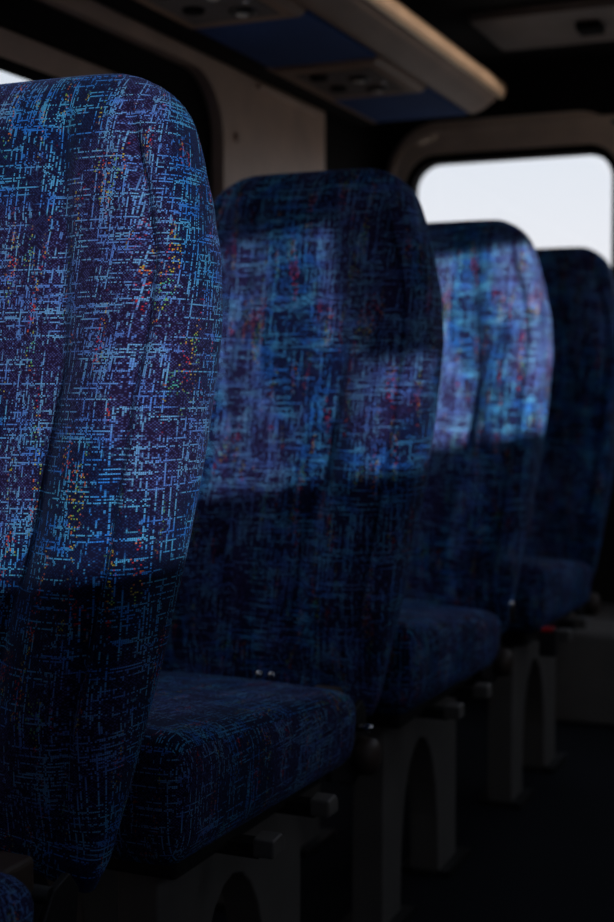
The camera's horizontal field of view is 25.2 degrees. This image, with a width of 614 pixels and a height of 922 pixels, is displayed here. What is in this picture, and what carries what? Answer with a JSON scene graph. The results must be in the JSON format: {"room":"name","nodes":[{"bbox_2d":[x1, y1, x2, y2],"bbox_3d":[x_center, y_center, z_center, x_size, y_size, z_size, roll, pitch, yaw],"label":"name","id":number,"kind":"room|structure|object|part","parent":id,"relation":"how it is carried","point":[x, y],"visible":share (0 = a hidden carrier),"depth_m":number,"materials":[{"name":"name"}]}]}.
{"room":"vehicle interior","nodes":[
{"label":"vehicle interior","id":0,"kind":"room"},
{"bbox_2d":[37,0,324,200],"bbox_3d":[-0.920,-0.114,1.437,0.030,1.760,4.820,1,3,23],"label":"wall","id":1,"kind":"structure","parent":0,"point":[278,136],"depth_m":3.16,"materials":[{"name":"beige plastic"}]},
{"bbox_2d":[0,27,115,80],"bbox_3d":[-0.700,-0.418,2.079,0.035,0.780,2.200,1,3,23],"label":"window","id":2,"kind":"structure","parent":1,"relation":"in","point":[23,57],"depth_m":2.51,"materials":[{"name":"beige plastic"}]},
{"bbox_2d":[0,0,211,193],"bbox_3d":[-0.669,-0.405,2.083,0.029,0.835,2.270,1,3,23],"label":"trim","id":3,"kind":"structure","parent":1,"relation":"attached to","point":[35,20],"depth_m":2.68,"materials":[{"name":"black rubber"}]},
{"bbox_2d":[183,64,223,141],"bbox_3d":[-0.641,-0.405,2.071,0.030,0.795,2.230,1,3,23],"label":"trim","id":4,"kind":"structure","parent":1,"relation":"attached to","point":[211,85],"depth_m":3.05,"materials":[{"name":"beige plastic"}]},
{"bbox_2d":[234,132,240,142],"bbox_3d":[-0.156,-0.737,3.131,0.009,0.024,0.024,1,3,23],"label":"cap","id":5,"kind":"object","parent":1,"relation":"attached to","point":[237,136],"visible":1,"depth_m":3.12,"materials":[{"name":"beige plastic"}]},
{"bbox_2d":[257,84,317,115],"bbox_3d":[-0.044,-0.886,3.380,0.012,0.012,0.350,1,3,23],"label":"trim","id":6,"kind":"structure","parent":1,"relation":"attached to","point":[261,87],"depth_m":3.36,"materials":[{"name":"beige plastic"}]},
{"bbox_2d":[94,0,505,126],"bbox_3d":[-0.319,-0.869,2.197,0.428,0.102,3.260,1,3,23],"label":"luggage rack","id":7,"kind":"object","parent":1,"relation":"attached to","point":[357,62],"visible":1,"depth_m":2.99,"materials":[{"name":"plastic"}]},
{"bbox_3d":[-0.489,-0.845,2.266,0.060,0.014,3.250,1,3,23],"label":"wall rail","id":8,"kind":"part","parent":7,"relation":"part of","materials":[{"name":"grey plastic"}]},
{"bbox_2d":[228,7,255,16],"bbox_3d":[-0.122,-0.847,2.596,0.054,0.010,0.054,1,3,23],"label":"reading lamp","id":9,"kind":"object","parent":7,"relation":"on","point":[232,11],"depth_m":2.58,"materials":[{"name":"grey plastic"}]},
{"bbox_3d":[-0.041,-0.877,2.872,0.256,0.010,0.380,1,3,23],"label":"cloth panel","id":10,"kind":"part","parent":7,"relation":"part of","materials":[{"name":"blue fabric"}]},
{"bbox_2d":[347,75,369,82],"bbox_3d":[0.119,-0.876,3.155,0.054,0.010,0.054,1,3,23],"label":"reading lamp","id":11,"kind":"object","parent":7,"relation":"on","point":[350,78],"depth_m":3.14,"materials":[{"name":"grey plastic"}]},
{"bbox_2d":[366,86,387,92],"bbox_3d":[0.167,-0.882,3.265,0.054,0.010,0.054,1,3,23],"label":"reading lamp","id":12,"kind":"object","parent":7,"relation":"on","point":[369,89],"depth_m":3.25,"materials":[{"name":"grey plastic"}]},
{"bbox_2d":[293,0,468,112],"bbox_3d":[-0.359,-0.861,2.209,0.340,0.028,3.250,1,3,23],"label":"shelf","id":13,"kind":"object","parent":7,"relation":"attached to","point":[324,44],"depth_m":3.13,"materials":[{"name":"plastic"}]},
{"bbox_3d":[0.239,-0.911,3.521,0.256,0.010,0.335,1,3,23],"label":"cloth panel","id":14,"kind":"part","parent":7,"relation":"part of","materials":[{"name":"blue fabric"}]},
{"bbox_3d":[-0.134,-0.897,2.116,0.026,0.038,3.260,1,3,23],"label":"edge trim","id":15,"kind":"part","parent":7,"relation":"part of","materials":[{"name":"beige plastic"}]},
{"bbox_2d":[325,112,380,169],"bbox_3d":[0.110,-0.240,3.876,0.030,1.760,0.480,1,3,23],"label":"trim","id":16,"kind":"structure","parent":1,"relation":"attached to","point":[347,146],"depth_m":3.83,"materials":[{"name":"black plastic"}]},
{"bbox_2d":[33,678,613,921],"bbox_3d":[0.113,0.796,1.355,2.270,0.050,5.500,1,3,23],"label":"floor","id":17,"kind":"structure","parent":0,"point":[550,859],"depth_m":2.52,"materials":[{"name":"plastic"}]},
{"bbox_2d":[0,74,222,921],"bbox_3d":[-0.425,0.201,1.136,0.445,1.161,0.859,1,3,23],"label":"passenger seat","id":18,"kind":"object","parent":17,"relation":"on","point":[111,305],"visible":1,"depth_m":1.28,"materials":[{"name":"blue fabric"}]},
{"bbox_2d":[0,872,33,921],"bbox_3d":[-0.491,0.365,0.979,0.396,0.151,0.492,1,3,23],"label":"seat cushion","id":19,"kind":"object","parent":18,"relation":"on","point":[16,901],"depth_m":1.09,"materials":[{"name":"blue fabric"}]},
{"bbox_3d":[-0.263,0.369,1.181,0.040,0.055,0.047,1,3,23],"label":"hinge plate","id":20,"kind":"part","parent":18,"relation":"part of","materials":[{"name":"brown plastic"}]},
{"bbox_2d":[47,168,443,921],"bbox_3d":[-0.140,0.162,1.796,0.445,1.172,0.859,1,3,23],"label":"passenger seat","id":21,"kind":"object","parent":17,"relation":"on","point":[283,628],"visible":0.84,"depth_m":1.94,"materials":[{"name":"blue fabric"}]},
{"bbox_3d":[-0.350,0.585,1.761,0.050,0.329,0.382,1,3,23],"label":"leg","id":22,"kind":"part","parent":21,"relation":"part of","materials":[{"name":"grey metal"}]},
{"bbox_3d":[-0.106,0.591,1.656,0.050,0.329,0.382,1,3,23],"label":"leg","id":23,"kind":"part","parent":21,"relation":"part of","materials":[{"name":"grey metal"}]},
{"bbox_3d":[-0.196,0.413,1.667,0.300,0.025,0.395,1,3,23],"label":"seat frame","id":24,"kind":"part","parent":21,"relation":"part of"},
{"bbox_2d":[111,671,355,865],"bbox_3d":[-0.206,0.327,1.639,0.396,0.153,0.492,1,3,23],"label":"seat cushion","id":25,"kind":"object","parent":21,"relation":"on","point":[218,753],"depth_m":1.48,"materials":[{"name":"blue fabric"}]},
{"bbox_3d":[-0.021,-0.046,2.050,0.432,0.783,0.271,1,3,23],"label":"backrest","id":26,"kind":"part","parent":21,"relation":"part of","materials":[{"name":"blue fabric"}]},
{"bbox_3d":[0.022,0.331,1.841,0.040,0.055,0.047,1,3,23],"label":"hinge plate","id":27,"kind":"part","parent":21,"relation":"part of","materials":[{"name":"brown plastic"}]},
{"bbox_2d":[214,220,557,921],"bbox_3d":[0.153,0.128,2.425,0.487,1.174,0.861,1,3,23],"label":"passenger seat","id":28,"kind":"object","parent":17,"relation":"on","point":[458,603],"visible":0.5,"depth_m":2.54,"materials":[{"name":"blue fabric"}]},
{"bbox_3d":[-0.131,0.718,2.277,0.090,0.012,0.115,1,3,23],"label":"foot plate","id":29,"kind":"part","parent":28,"relation":"part of","materials":[{"name":"grey metal"}]},
{"bbox_3d":[-0.075,0.552,2.398,0.050,0.330,0.382,1,3,23],"label":"leg","id":30,"kind":"part","parent":28,"relation":"part of","materials":[{"name":"grey metal"}]},
{"bbox_3d":[-0.014,0.704,2.547,0.090,0.012,0.135,1,3,23],"label":"foot plate","id":31,"kind":"part","parent":28,"relation":"part of","materials":[{"name":"grey metal"}]},
{"bbox_3d":[0.113,0.723,2.172,0.090,0.012,0.115,1,3,23],"label":"foot plate","id":32,"kind":"part","parent":28,"relation":"part of","materials":[{"name":"grey metal"}]},
{"bbox_3d":[0.169,0.557,2.294,0.050,0.330,0.382,1,3,23],"label":"leg","id":33,"kind":"part","parent":28,"relation":"part of","materials":[{"name":"grey metal"}]},
{"bbox_3d":[0.079,0.379,2.305,0.300,0.025,0.395,1,3,23],"label":"seat frame","id":34,"kind":"part","parent":28,"relation":"part of","materials":[{"name":"grey metal"}]},
{"bbox_3d":[0.229,0.709,2.443,0.090,0.012,0.135,1,3,23],"label":"foot plate","id":35,"kind":"part","parent":28,"relation":"part of","materials":[{"name":"grey metal"}]},
{"bbox_2d":[374,602,499,714],"bbox_3d":[0.069,0.293,2.276,0.396,0.153,0.492,1,3,23],"label":"seat cushion","id":36,"kind":"object","parent":28,"relation":"on","point":[436,649],"depth_m":2.12,"materials":[{"name":"blue fabric"}]},
{"bbox_3d":[0.254,-0.080,2.687,0.432,0.785,0.271,1,3,23],"label":"backrest","id":37,"kind":"part","parent":28,"relation":"part of","materials":[{"name":"blue fabric"}]},
{"bbox_2d":[406,247,613,809],"bbox_3d":[0.430,0.087,3.083,0.445,1.188,0.859,1,3,23],"label":"passenger seat","id":38,"kind":"object","parent":17,"relation":"on","point":[576,473],"visible":0.44,"depth_m":3.19,"materials":[{"name":"blue fabric"}]},
{"bbox_3d":[0.408,0.689,2.822,0.090,0.012,0.115,1,3,23],"label":"foot plate","id":39,"kind":"part","parent":38,"relation":"part of","materials":[{"name":"grey metal"}]},
{"bbox_3d":[0.464,0.522,2.944,0.050,0.334,0.382,1,3,23],"label":"leg","id":40,"kind":"part","parent":38,"relation":"part of","materials":[{"name":"grey metal"}]},
{"bbox_3d":[0.375,0.341,2.955,0.300,0.025,0.395,1,3,23],"label":"seat frame","id":41,"kind":"part","parent":38,"relation":"part of","materials":[{"name":"grey metal"}]},
{"bbox_3d":[0.525,0.675,3.093,0.090,0.012,0.135,1,3,23],"label":"foot plate","id":42,"kind":"part","parent":38,"relation":"part of","materials":[{"name":"grey metal"}]},
{"bbox_2d":[505,556,591,632],"bbox_3d":[0.364,0.255,2.926,0.396,0.155,0.492,1,3,23],"label":"seat cushion","id":43,"kind":"object","parent":38,"relation":"on","point":[548,589],"depth_m":2.72,"materials":[{"name":"blue fabric"}]},
{"bbox_3d":[0.550,-0.123,3.337,0.432,0.794,0.271,1,3,23],"label":"backrest","id":44,"kind":"part","parent":38,"relation":"part of","materials":[{"name":"blue fabric"}]},
{"bbox_2d":[555,604,613,725],"bbox_3d":[1.047,0.535,3.513,0.830,0.250,0.378,1,3,23],"label":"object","id":45,"kind":"structure","parent":17,"relation":"on","point":[584,693],"depth_m":3.48,"materials":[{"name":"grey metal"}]},
{"bbox_2d":[381,55,613,677],"bbox_3d":[1.152,-0.232,3.716,2.270,1.760,0.050,1,3,23],"label":"wall","id":46,"kind":"structure","parent":0,"point":[585,83],"depth_m":3.85,"materials":[{"name":"beige plastic"}]},
{"bbox_2d":[387,111,613,181],"bbox_3d":[1.162,-0.564,3.650,2.012,0.790,0.029,1,3,23],"label":"trim","id":47,"kind":"structure","parent":46,"relation":"attached to","point":[600,133],"depth_m":3.88,"materials":[{"name":"grey plastic"}]},
{"bbox_2d":[406,144,613,273],"bbox_3d":[0.582,-0.566,3.922,0.622,0.629,0.052,1,3,23],"label":"window frame","id":48,"kind":"structure","parent":46,"relation":"in","point":[423,166],"depth_m":3.88,"materials":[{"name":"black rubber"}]},
{"bbox_2d":[397,0,613,66],"bbox_3d":[0.113,-0.989,1.263,2.270,0.006,5.500,1,3,23],"label":"ceiling","id":49,"kind":"structure","parent":0,"point":[449,18],"depth_m":3.58,"materials":[{"name":"beige plastic"}]},
{"bbox_2d":[468,0,613,50],"bbox_3d":[0.976,-1.067,3.272,1.135,0.044,0.325,1,3,23],"label":"ceiling panel","id":50,"kind":"object","parent":49,"relation":"attached to","point":[572,22],"visible":1,"depth_m":3.35,"materials":[{"name":"beige plastic"}]}
]}

